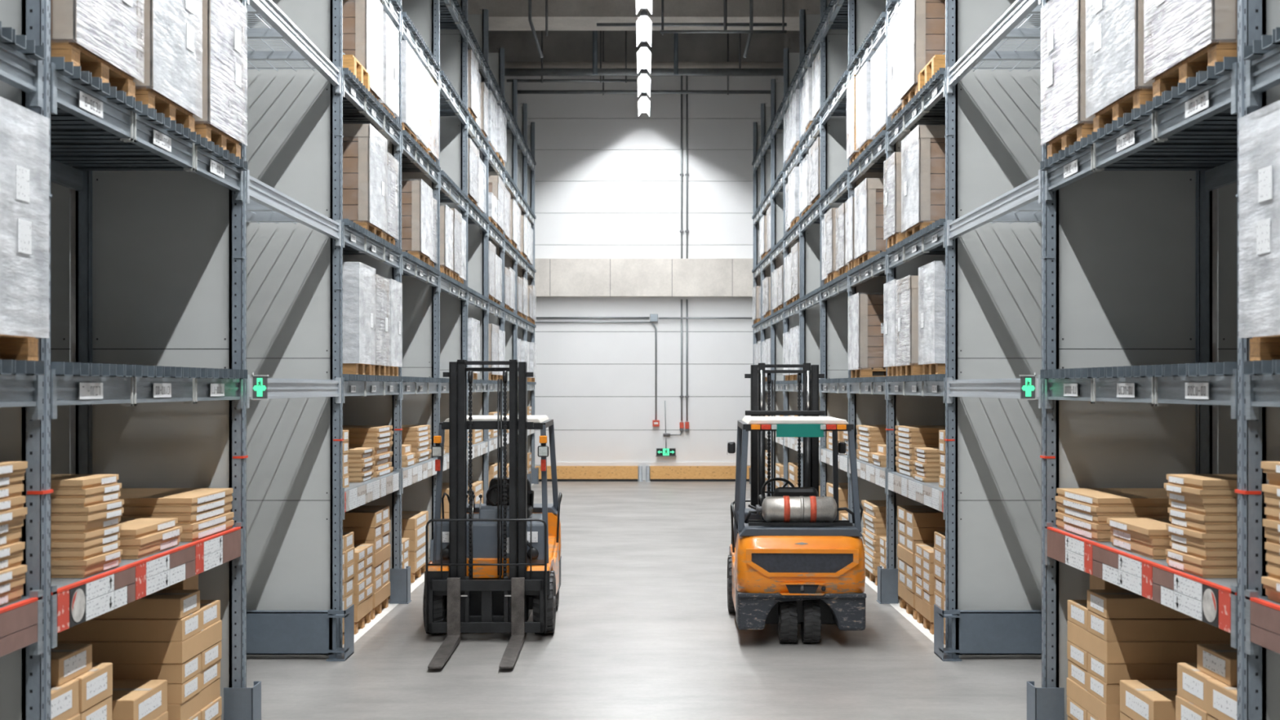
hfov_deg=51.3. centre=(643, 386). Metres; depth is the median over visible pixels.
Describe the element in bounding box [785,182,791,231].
pallet
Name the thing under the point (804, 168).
pallet
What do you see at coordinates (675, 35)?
rod
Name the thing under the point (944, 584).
carton
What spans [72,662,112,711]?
carton
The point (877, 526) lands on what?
carton
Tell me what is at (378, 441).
carton
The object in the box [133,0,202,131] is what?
pallet
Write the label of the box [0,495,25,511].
carton
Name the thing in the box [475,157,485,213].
pallet
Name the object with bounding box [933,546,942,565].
carton
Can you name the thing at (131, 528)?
carton
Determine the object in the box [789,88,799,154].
pallet
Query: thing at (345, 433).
carton
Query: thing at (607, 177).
wall
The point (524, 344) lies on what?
pallet
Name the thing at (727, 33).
rod
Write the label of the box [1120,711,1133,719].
carton
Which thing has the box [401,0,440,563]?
bay
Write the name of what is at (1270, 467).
carton
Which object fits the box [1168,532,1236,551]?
carton
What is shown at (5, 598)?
carton
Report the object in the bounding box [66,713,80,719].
carton
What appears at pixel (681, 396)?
conduit
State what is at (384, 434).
carton
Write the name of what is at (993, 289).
bay
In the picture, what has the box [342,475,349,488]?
carton
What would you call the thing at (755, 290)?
pallet
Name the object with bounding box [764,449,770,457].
carton
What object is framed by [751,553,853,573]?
grille
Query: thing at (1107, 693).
carton
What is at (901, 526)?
carton
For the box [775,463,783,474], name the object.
carton
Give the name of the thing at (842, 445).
mirror
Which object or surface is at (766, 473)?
carton
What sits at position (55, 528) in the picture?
carton
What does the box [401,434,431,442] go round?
carton
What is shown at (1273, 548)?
carton
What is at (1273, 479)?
carton
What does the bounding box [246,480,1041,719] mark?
floor
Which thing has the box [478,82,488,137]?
pallet
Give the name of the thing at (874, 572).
carton
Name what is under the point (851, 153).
pallet
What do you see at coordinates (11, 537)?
carton
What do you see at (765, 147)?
bay
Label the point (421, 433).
carton
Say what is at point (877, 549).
carton
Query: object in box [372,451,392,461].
carton
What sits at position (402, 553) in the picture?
carton
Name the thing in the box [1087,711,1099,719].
carton
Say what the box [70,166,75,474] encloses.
wall
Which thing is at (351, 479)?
carton
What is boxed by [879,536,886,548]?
carton
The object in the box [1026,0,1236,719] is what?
bay
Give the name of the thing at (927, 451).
carton
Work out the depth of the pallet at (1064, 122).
8.35 m
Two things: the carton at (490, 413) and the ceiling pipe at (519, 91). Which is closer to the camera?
the carton at (490, 413)
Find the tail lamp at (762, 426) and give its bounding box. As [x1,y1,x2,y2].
[760,424,770,429]
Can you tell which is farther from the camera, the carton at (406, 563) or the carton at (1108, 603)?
the carton at (406, 563)
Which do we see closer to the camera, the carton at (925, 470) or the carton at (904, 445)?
the carton at (925, 470)
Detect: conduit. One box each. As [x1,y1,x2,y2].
[535,321,650,323]
[536,316,648,318]
[651,322,657,420]
[658,317,751,319]
[680,75,684,258]
[680,299,684,420]
[684,75,688,258]
[684,299,688,420]
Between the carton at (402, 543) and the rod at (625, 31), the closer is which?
the carton at (402, 543)
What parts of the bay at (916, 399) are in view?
post, shelf rail, panel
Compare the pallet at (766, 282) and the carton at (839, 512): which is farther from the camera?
the pallet at (766, 282)
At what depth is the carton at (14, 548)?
5.68 m
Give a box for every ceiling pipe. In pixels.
[504,62,783,68]
[504,68,783,75]
[506,79,636,82]
[517,89,770,93]
[596,22,786,26]
[659,30,786,33]
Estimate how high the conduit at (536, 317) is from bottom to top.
0.044 m
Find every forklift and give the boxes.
[422,359,562,668]
[727,363,866,643]
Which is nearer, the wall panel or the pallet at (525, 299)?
the wall panel
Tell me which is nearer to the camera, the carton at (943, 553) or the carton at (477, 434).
the carton at (943, 553)
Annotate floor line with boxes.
[354,484,533,642]
[764,490,933,642]
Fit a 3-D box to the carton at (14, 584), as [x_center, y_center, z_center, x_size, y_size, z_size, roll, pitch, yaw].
[-3.126,0.848,5.473,0.877,0.048,0.640,0,0,0]
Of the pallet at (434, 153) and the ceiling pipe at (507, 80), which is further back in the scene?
the ceiling pipe at (507, 80)
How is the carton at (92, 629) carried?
on the carton at (114, 652)
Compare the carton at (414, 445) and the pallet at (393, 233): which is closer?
the pallet at (393, 233)
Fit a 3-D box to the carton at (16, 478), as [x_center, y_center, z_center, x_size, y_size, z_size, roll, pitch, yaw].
[-3.127,0.398,5.473,0.873,0.048,0.640,0,0,0]
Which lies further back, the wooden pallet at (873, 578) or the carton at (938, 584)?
the wooden pallet at (873, 578)
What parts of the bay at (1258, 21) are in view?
post, shelf rail, panel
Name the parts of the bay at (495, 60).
panel, shelf rail, post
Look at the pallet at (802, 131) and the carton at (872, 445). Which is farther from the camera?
the pallet at (802, 131)
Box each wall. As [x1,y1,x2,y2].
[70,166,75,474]
[504,75,783,467]
[1212,166,1217,474]
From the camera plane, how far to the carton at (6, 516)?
5.67 m
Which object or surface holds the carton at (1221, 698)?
on the carton at (1209, 717)
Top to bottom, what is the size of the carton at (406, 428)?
0.060 m
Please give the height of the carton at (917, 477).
0.043 m
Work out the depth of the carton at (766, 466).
29.64 m
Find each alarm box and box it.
[652,420,659,426]
[680,422,684,431]
[684,422,688,431]
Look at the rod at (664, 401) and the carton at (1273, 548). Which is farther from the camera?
the rod at (664, 401)
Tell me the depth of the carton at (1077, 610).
8.38 m
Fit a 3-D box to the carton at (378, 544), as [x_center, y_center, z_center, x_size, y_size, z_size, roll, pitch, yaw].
[-3.159,1.613,13.623,0.902,0.129,0.390,0,0,0]
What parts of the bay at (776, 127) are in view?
post, panel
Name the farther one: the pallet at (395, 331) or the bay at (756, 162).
the bay at (756, 162)
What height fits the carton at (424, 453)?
0.060 m
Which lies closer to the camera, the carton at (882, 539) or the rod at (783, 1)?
the carton at (882, 539)
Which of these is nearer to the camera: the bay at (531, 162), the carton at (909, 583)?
the carton at (909, 583)
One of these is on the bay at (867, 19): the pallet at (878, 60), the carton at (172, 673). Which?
the pallet at (878, 60)
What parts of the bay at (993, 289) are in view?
post, guard plate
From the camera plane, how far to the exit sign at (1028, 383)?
8.96 m
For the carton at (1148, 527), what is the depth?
7.43 m
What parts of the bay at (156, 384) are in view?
panel, post, shelf rail, panel, post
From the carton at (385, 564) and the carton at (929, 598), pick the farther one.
the carton at (385, 564)
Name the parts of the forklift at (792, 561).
frame, grab rail, load backrest, lift rod, lift chain, mast plate, roof frame, seat, lift chain, gas tank, teal plate, lift rod, grab rail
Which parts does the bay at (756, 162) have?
post, panel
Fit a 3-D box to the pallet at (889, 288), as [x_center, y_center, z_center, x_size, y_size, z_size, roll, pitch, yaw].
[3.131,-0.614,14.156,1.071,1.002,0.649,0,0,0]
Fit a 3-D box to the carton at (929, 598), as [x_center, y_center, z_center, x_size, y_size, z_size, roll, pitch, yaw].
[3.086,2.018,12.804,0.748,0.099,0.350,0,0,0]
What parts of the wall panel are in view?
guard plate, post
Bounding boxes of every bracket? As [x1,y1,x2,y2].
[528,0,543,57]
[742,0,752,57]
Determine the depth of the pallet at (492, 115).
23.24 m
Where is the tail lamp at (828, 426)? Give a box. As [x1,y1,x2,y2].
[826,424,835,429]
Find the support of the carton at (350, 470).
on the carton at (363, 474)
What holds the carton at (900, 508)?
on the carton at (901, 526)
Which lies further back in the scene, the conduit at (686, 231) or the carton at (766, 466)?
the conduit at (686, 231)
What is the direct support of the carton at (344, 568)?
on the carton at (344, 584)
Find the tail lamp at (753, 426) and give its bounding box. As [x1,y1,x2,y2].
[751,424,759,429]
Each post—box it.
[637,465,642,481]
[645,465,650,481]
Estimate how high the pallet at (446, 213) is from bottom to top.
0.916 m
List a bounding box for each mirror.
[727,441,735,453]
[838,441,846,453]
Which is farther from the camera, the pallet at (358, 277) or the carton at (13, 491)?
the pallet at (358, 277)
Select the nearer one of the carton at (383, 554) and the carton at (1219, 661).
the carton at (1219, 661)
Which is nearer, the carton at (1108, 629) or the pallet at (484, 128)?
the carton at (1108, 629)
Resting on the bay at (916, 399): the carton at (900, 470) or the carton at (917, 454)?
the carton at (900, 470)
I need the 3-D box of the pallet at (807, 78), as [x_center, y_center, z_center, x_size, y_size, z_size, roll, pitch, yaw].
[3.138,-4.598,21.529,1.056,0.949,0.732,0,0,0]
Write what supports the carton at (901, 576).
on the carton at (904, 593)
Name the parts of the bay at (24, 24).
panel, shelf rail, post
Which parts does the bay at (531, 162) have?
panel, post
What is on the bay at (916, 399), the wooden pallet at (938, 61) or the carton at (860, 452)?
the wooden pallet at (938, 61)
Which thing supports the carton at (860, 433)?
on the carton at (861, 437)
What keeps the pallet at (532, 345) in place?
on the bay at (531, 162)
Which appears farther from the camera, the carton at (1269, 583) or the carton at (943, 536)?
the carton at (943, 536)
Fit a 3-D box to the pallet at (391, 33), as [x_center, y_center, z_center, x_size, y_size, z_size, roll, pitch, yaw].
[-3.159,-3.337,14.098,1.014,1.028,0.721,0,0,0]
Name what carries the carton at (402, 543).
on the carton at (402, 553)
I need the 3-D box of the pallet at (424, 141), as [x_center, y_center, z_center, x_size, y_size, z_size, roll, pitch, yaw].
[-3.149,-3.329,16.143,1.034,1.012,0.786,0,0,0]
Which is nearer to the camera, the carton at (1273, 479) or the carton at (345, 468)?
the carton at (1273, 479)
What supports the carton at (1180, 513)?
on the carton at (1206, 528)
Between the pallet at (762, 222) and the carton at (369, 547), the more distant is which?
the pallet at (762, 222)
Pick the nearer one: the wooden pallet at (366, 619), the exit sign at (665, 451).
the wooden pallet at (366, 619)
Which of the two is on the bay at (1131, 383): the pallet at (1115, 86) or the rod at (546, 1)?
the pallet at (1115, 86)
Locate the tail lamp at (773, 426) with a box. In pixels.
[771,424,777,429]
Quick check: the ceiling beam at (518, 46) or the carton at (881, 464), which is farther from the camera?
the ceiling beam at (518, 46)
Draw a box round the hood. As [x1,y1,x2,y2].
[466,513,542,519]
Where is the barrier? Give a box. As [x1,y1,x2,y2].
[649,466,750,481]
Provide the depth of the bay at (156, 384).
8.87 m
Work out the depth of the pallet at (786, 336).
24.55 m
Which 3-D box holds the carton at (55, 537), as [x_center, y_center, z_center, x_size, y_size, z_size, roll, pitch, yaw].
[-3.066,0.728,6.643,0.756,0.040,0.440,0,0,0]
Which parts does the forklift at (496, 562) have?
frame, grab rail, lift chain, control lever, load backrest, dash panel, roof frame, lift chain, seat, seat, frame, grab rail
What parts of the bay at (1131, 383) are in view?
post, panel, shelf rail, post, panel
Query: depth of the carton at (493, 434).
24.23 m
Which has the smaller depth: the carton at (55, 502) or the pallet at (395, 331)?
the carton at (55, 502)
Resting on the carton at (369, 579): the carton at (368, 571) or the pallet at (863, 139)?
the carton at (368, 571)
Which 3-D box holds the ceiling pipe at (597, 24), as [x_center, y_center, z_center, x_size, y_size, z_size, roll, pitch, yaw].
[0.997,-7.575,27.900,3.976,0.067,0.070,0,0,0]
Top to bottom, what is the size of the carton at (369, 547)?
0.099 m
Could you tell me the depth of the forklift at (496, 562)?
12.37 m
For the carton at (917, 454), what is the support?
on the carton at (918, 459)
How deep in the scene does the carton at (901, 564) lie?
14.02 m
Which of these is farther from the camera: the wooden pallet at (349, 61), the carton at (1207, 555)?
the wooden pallet at (349, 61)
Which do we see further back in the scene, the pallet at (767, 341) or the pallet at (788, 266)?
the pallet at (767, 341)
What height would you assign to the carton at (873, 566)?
0.066 m
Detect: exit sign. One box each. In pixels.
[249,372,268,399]
[655,437,676,456]
[1019,372,1038,399]
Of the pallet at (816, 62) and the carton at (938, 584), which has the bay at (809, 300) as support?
the pallet at (816, 62)
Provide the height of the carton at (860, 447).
0.060 m
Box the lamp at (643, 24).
[635,11,652,47]
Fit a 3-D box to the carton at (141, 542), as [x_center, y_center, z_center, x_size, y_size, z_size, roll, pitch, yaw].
[-2.950,0.841,7.444,0.527,0.053,0.640,0,0,0]
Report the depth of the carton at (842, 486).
19.02 m
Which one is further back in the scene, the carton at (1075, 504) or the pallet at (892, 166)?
the pallet at (892, 166)
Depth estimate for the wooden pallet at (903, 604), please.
13.78 m
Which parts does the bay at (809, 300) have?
post, shelf rail, panel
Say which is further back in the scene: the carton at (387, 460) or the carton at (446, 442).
the carton at (446, 442)
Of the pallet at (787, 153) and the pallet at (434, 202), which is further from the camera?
the pallet at (787, 153)
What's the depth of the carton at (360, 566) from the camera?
12.72 m
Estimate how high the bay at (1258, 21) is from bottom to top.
8.782 m
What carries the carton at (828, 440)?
on the carton at (828, 446)
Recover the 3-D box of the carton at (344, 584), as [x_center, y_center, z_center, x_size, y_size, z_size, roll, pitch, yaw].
[-3.091,1.848,11.975,0.737,0.139,0.350,0,0,0]
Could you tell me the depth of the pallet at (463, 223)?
19.72 m
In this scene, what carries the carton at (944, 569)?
on the carton at (944, 584)
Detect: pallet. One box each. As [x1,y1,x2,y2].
[0,96,48,360]
[50,0,144,97]
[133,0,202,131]
[192,0,247,158]
[342,0,383,102]
[342,54,369,91]
[342,123,387,239]
[342,262,375,374]
[354,612,370,634]
[369,597,388,619]
[371,274,390,375]
[377,13,399,117]
[382,151,399,244]
[384,278,402,376]
[401,40,420,141]
[401,178,432,264]
[410,564,425,582]
[416,62,431,154]
[426,78,439,161]
[428,196,437,266]
[440,204,453,276]
[449,208,462,281]
[458,217,466,284]
[467,48,478,121]
[467,137,479,205]
[467,317,479,379]
[475,71,480,128]
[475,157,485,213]
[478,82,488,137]
[488,89,497,151]
[488,175,505,234]
[488,191,498,227]
[488,240,496,301]
[488,323,499,380]
[493,254,502,304]
[494,105,506,166]
[497,329,505,380]
[504,187,511,239]
[504,266,511,310]
[506,266,515,312]
[508,199,518,248]
[517,207,520,252]
[517,276,523,316]
[517,338,520,361]
[519,214,528,259]
[520,276,528,319]
[520,340,528,372]
[527,220,531,262]
[527,287,533,322]
[527,342,529,382]
[527,342,536,382]
[528,228,533,265]
[528,284,536,324]
[752,285,759,324]
[753,342,757,364]
[757,340,760,363]
[758,286,760,320]
[759,214,768,259]
[761,340,767,381]
[762,276,766,318]
[763,276,770,317]
[765,337,770,377]
[766,205,770,252]
[771,267,778,312]
[776,265,783,310]
[782,331,792,380]
[783,106,791,164]
[784,252,793,305]
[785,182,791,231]
[788,166,799,228]
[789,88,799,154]
[790,325,799,380]
[791,242,799,302]
[799,154,811,216]
[800,86,805,137]
[803,66,814,132]
[808,137,820,205]
[812,49,820,118]
[822,217,827,284]
[824,207,839,282]
[835,203,848,275]
[844,195,858,270]
[846,74,859,164]
[848,292,886,377]
[854,177,886,265]
[855,61,875,154]
[865,568,877,586]
[870,37,886,138]
[883,151,906,248]
[883,279,901,376]
[887,13,902,119]
[895,275,922,375]
[897,0,945,109]
[899,597,918,619]
[901,124,945,237]
[916,612,933,634]
[917,54,945,91]
[918,260,945,374]
[1040,0,1095,158]
[1085,0,1155,131]
[1143,0,1236,97]
[1239,100,1279,360]
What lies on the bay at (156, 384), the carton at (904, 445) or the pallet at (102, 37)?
the pallet at (102, 37)
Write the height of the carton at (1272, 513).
0.048 m
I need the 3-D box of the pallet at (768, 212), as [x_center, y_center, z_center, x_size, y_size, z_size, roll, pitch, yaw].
[3.165,-3.325,28.517,1.002,1.003,1.024,0,0,0]
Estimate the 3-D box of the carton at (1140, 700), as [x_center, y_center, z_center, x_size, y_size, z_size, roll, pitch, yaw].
[3.159,1.788,7.476,0.802,0.179,0.516,0,0,0]
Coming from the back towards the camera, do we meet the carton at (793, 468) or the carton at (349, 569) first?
the carton at (793, 468)
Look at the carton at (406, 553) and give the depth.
15.26 m
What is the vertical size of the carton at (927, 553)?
0.099 m
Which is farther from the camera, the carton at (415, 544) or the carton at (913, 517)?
the carton at (415, 544)
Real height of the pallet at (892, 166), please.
0.954 m
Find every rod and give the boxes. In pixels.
[541,31,542,82]
[545,0,547,35]
[592,31,597,75]
[600,31,601,82]
[602,31,604,95]
[625,31,626,82]
[661,0,663,35]
[664,400,666,432]
[673,33,678,75]
[723,0,727,30]
[727,33,728,94]
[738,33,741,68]
[782,0,784,30]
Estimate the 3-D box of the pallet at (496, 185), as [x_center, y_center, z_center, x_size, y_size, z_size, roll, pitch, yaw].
[-3.144,-3.322,24.661,1.043,0.998,1.141,0,0,0]
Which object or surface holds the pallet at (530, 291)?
on the bay at (531, 162)
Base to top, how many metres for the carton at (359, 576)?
0.099 m
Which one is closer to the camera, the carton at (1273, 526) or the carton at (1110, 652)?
the carton at (1273, 526)
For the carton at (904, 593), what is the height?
0.149 m
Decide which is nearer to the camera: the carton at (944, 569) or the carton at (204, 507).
the carton at (204, 507)
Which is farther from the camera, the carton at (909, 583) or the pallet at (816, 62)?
the pallet at (816, 62)
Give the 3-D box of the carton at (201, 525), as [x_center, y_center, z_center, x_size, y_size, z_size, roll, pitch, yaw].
[-3.162,0.845,8.324,0.964,0.050,0.790,0,0,0]
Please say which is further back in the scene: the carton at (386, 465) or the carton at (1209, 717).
the carton at (386, 465)
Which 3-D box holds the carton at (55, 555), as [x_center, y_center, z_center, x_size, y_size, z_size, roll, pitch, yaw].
[-3.069,0.813,6.642,0.749,0.042,0.440,0,0,0]
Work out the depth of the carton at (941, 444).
12.14 m
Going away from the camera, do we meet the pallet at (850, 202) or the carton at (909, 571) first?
the carton at (909, 571)
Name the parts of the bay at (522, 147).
panel, post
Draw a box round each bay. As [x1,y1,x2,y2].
[0,0,53,719]
[50,0,261,719]
[342,0,411,604]
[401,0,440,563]
[440,0,469,503]
[467,8,489,503]
[488,48,505,477]
[504,79,518,463]
[517,102,531,489]
[527,121,538,484]
[748,121,760,484]
[760,102,770,490]
[766,79,783,496]
[782,48,799,487]
[798,8,820,487]
[817,0,848,496]
[847,0,886,543]
[876,0,945,604]
[933,0,1041,661]
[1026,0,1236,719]
[1234,0,1279,719]
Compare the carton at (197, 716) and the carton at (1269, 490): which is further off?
the carton at (197, 716)
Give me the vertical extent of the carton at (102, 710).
0.164 m
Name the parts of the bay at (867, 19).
post, shelf rail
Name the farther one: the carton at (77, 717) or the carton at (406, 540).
the carton at (406, 540)
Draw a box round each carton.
[0,461,27,475]
[0,472,24,487]
[0,484,23,498]
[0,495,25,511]
[0,506,26,524]
[0,519,23,534]
[0,530,21,546]
[0,542,25,559]
[0,553,22,570]
[0,564,26,583]
[0,576,25,595]
[0,587,22,606]
[50,474,118,488]
[50,483,121,497]
[50,491,120,506]
[50,499,124,515]
[50,507,124,524]
[50,515,120,533]
[50,524,121,542]
[50,532,119,551]
[50,540,119,559]
[50,549,122,568]
[50,557,120,577]
[50,644,92,685]
[50,679,79,719]
[57,609,201,641]
[57,620,222,663]
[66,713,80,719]
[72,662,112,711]
[78,695,111,719]
[93,589,199,618]
[111,680,167,719]
[112,653,200,683]
[118,518,177,538]
[118,526,182,548]
[118,536,180,559]
[119,488,233,506]
[120,503,231,524]
[122,496,232,515]
[153,711,168,719]
[162,573,198,589]
[166,677,220,719]
[167,671,200,703]
[176,511,234,533]
[180,520,233,542]
[186,711,200,719]
[199,600,220,629]
[200,640,221,671]
[200,659,220,690]
[200,696,222,719]
[342,425,392,433]
[342,430,348,442]
[342,441,348,453]
[342,453,348,465]
[342,464,348,476]
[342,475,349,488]
[342,509,382,527]
[342,524,382,540]
[342,531,353,551]
[342,536,345,551]
[342,551,345,567]
[342,567,345,582]
[342,582,345,598]
[342,597,345,610]
[342,617,344,632]
[344,561,355,581]
[345,546,354,566]
[345,577,353,596]
[345,591,353,609]
[347,461,374,468]
[347,469,373,477]
[348,431,393,439]
[348,435,392,444]
[348,440,392,449]
[348,447,373,454]
[348,452,373,458]
[348,456,373,463]
[348,465,373,472]
[349,474,373,482]
[352,505,389,522]
[353,536,382,553]
[353,543,373,557]
[353,568,364,583]
[353,578,365,594]
[353,589,365,604]
[354,547,365,562]
[354,594,373,622]
[355,558,364,573]
[364,554,373,568]
[364,564,372,577]
[364,573,372,587]
[365,583,373,599]
[372,446,391,455]
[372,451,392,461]
[372,462,391,471]
[372,466,393,477]
[372,543,390,567]
[372,562,382,580]
[372,574,382,592]
[373,457,391,466]
[373,581,390,608]
[382,520,390,536]
[382,532,389,547]
[382,557,390,574]
[382,569,389,586]
[401,425,430,432]
[401,430,430,437]
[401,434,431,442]
[401,439,431,448]
[401,444,411,454]
[401,452,415,461]
[401,458,415,466]
[401,511,428,529]
[401,520,428,540]
[401,537,409,551]
[401,541,404,552]
[401,552,404,564]
[403,548,408,561]
[403,558,408,568]
[408,531,428,551]
[408,544,425,561]
[408,551,428,573]
[411,444,430,453]
[414,448,431,457]
[414,453,431,462]
[440,500,448,511]
[440,511,448,519]
[441,482,448,500]
[444,433,448,439]
[444,440,448,446]
[444,446,448,453]
[467,480,483,495]
[467,490,483,503]
[471,429,483,433]
[471,431,483,438]
[471,435,483,444]
[488,411,497,415]
[488,462,497,475]
[488,472,497,483]
[490,431,497,437]
[506,463,509,474]
[527,452,531,460]
[527,459,531,466]
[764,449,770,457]
[764,457,770,465]
[764,464,768,472]
[764,471,768,479]
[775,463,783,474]
[775,471,783,481]
[775,480,781,487]
[787,462,798,475]
[788,471,798,483]
[788,480,797,487]
[818,480,820,495]
[826,431,843,439]
[826,436,843,444]
[826,442,839,453]
[826,482,848,500]
[826,493,848,511]
[839,511,848,519]
[840,513,848,519]
[842,433,848,439]
[856,425,886,432]
[856,434,886,442]
[856,448,871,457]
[856,453,872,462]
[857,430,886,437]
[857,439,886,448]
[857,444,877,453]
[861,500,886,512]
[862,506,886,518]
[862,511,886,524]
[862,517,886,529]
[862,527,886,541]
[862,533,879,546]
[862,538,879,552]
[862,543,879,558]
[863,522,886,535]
[864,551,879,564]
[864,556,879,569]
[865,562,877,575]
[871,452,886,461]
[871,458,886,466]
[877,444,886,454]
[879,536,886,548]
[879,562,884,568]
[880,546,885,556]
[880,554,884,565]
[894,431,938,439]
[895,425,945,433]
[895,435,938,444]
[895,440,938,449]
[895,446,915,455]
[895,456,913,466]
[895,462,915,471]
[896,451,915,460]
[896,466,915,477]
[897,505,934,523]
[897,520,906,536]
[897,532,906,548]
[897,543,915,567]
[897,557,905,573]
[897,569,906,586]
[897,582,915,608]
[905,509,945,527]
[905,562,915,580]
[905,575,915,593]
[906,524,945,540]
[906,536,933,553]
[912,460,940,468]
[912,474,938,482]
[913,465,940,472]
[914,447,939,454]
[914,470,940,477]
[914,553,922,568]
[915,451,939,458]
[915,456,939,463]
[915,543,933,557]
[915,564,922,578]
[915,573,922,588]
[915,583,922,599]
[915,594,933,622]
[922,547,933,562]
[922,558,933,573]
[922,568,934,583]
[922,578,934,594]
[922,589,933,604]
[933,531,945,550]
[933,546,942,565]
[933,561,942,581]
[933,591,942,609]
[934,577,942,596]
[938,430,945,442]
[938,441,945,453]
[938,475,945,488]
[939,453,945,465]
[940,464,945,476]
[942,535,945,552]
[942,551,945,568]
[942,566,945,582]
[942,582,945,598]
[942,597,945,610]
[943,617,945,633]
[1055,496,1171,515]
[1055,511,1111,533]
[1056,488,1170,506]
[1056,503,1168,524]
[1056,520,1111,541]
[1066,640,1088,671]
[1066,677,1119,719]
[1066,696,1087,719]
[1067,600,1088,630]
[1067,620,1231,663]
[1067,659,1088,689]
[1087,589,1195,618]
[1087,609,1231,641]
[1087,671,1119,703]
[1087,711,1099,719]
[1088,652,1177,684]
[1089,573,1125,589]
[1106,517,1170,538]
[1110,526,1171,549]
[1110,536,1167,559]
[1120,680,1177,719]
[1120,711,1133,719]
[1164,483,1236,497]
[1165,549,1236,568]
[1166,474,1236,488]
[1166,524,1236,542]
[1166,557,1236,577]
[1167,491,1236,506]
[1168,499,1236,515]
[1168,507,1236,524]
[1168,515,1236,533]
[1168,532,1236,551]
[1169,540,1236,559]
[1175,694,1207,719]
[1177,662,1216,711]
[1196,644,1236,685]
[1206,679,1236,719]
[1207,713,1218,719]
[1261,461,1279,474]
[1261,576,1279,593]
[1262,484,1279,497]
[1262,519,1279,533]
[1264,495,1279,509]
[1264,506,1279,520]
[1264,530,1279,544]
[1264,542,1279,556]
[1265,588,1279,603]
[1266,472,1279,485]
[1266,553,1279,568]
[1266,564,1279,579]
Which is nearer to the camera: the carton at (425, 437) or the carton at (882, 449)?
the carton at (882, 449)
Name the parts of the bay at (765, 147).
post, panel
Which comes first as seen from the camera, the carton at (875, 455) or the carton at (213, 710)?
the carton at (213, 710)
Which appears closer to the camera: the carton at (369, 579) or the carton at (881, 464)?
the carton at (369, 579)
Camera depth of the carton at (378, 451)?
13.89 m
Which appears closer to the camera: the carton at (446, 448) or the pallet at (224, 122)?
the pallet at (224, 122)
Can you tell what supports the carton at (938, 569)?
on the carton at (938, 584)
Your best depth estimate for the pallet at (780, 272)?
25.90 m
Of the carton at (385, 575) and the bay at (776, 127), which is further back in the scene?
the bay at (776, 127)
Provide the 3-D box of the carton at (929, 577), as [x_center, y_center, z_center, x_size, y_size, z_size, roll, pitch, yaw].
[3.084,1.818,12.801,0.752,0.099,0.350,0,0,0]
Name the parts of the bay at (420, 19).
shelf rail, post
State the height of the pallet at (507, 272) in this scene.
0.808 m
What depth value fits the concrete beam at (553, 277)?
33.20 m
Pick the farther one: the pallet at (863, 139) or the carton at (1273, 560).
the pallet at (863, 139)
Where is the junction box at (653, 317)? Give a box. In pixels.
[649,314,657,321]
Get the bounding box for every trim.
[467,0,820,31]
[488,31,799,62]
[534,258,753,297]
[546,462,747,479]
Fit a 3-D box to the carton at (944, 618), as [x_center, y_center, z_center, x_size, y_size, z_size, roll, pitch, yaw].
[3.089,2.143,12.155,0.743,0.169,0.716,0,0,0]
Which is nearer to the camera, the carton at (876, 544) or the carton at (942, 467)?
the carton at (942, 467)
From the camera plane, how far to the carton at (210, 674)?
8.37 m
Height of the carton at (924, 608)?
0.159 m
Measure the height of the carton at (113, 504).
0.040 m
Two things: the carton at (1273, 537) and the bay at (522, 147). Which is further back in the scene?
the bay at (522, 147)
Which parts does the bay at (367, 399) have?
panel, shelf rail, post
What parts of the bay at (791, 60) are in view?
post, shelf rail, panel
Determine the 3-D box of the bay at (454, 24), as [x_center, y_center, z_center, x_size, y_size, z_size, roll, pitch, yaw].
[-3.170,-2.041,18.735,1.240,8.782,2.750,0,0,0]
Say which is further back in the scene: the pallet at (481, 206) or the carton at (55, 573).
the pallet at (481, 206)
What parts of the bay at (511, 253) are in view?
panel, post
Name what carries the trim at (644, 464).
attached to the wall at (607, 177)
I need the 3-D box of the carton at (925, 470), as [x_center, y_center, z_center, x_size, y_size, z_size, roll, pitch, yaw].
[2.935,0.810,13.111,0.458,0.043,0.530,0,0,0]
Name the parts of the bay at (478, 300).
panel, shelf rail, post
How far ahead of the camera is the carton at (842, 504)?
18.62 m
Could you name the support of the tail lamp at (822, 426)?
attached to the forklift at (792, 561)
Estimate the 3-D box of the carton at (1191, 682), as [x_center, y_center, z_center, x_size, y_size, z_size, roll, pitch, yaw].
[3.062,1.486,6.606,0.696,0.164,0.370,0,0,0]
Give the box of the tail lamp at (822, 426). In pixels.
[820,424,826,429]
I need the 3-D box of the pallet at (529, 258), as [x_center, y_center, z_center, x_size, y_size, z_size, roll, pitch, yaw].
[-3.153,-3.312,30.848,1.025,0.978,0.898,0,0,0]
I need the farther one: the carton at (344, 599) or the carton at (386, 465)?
the carton at (386, 465)
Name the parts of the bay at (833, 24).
post, shelf rail, panel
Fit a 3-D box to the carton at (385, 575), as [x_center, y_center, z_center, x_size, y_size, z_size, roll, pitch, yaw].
[-3.162,2.013,14.029,0.896,0.129,0.410,0,0,0]
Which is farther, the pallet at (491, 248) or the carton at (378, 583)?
the pallet at (491, 248)
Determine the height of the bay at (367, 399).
8.782 m
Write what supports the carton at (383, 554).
on the carton at (377, 571)
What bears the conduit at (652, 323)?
attached to the wall at (607, 177)
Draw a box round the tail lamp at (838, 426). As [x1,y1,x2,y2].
[836,424,846,429]
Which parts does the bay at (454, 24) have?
panel, post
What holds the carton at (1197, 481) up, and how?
on the carton at (1184, 490)
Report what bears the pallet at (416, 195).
on the bay at (420, 19)
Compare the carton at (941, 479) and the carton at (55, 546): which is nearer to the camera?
the carton at (55, 546)

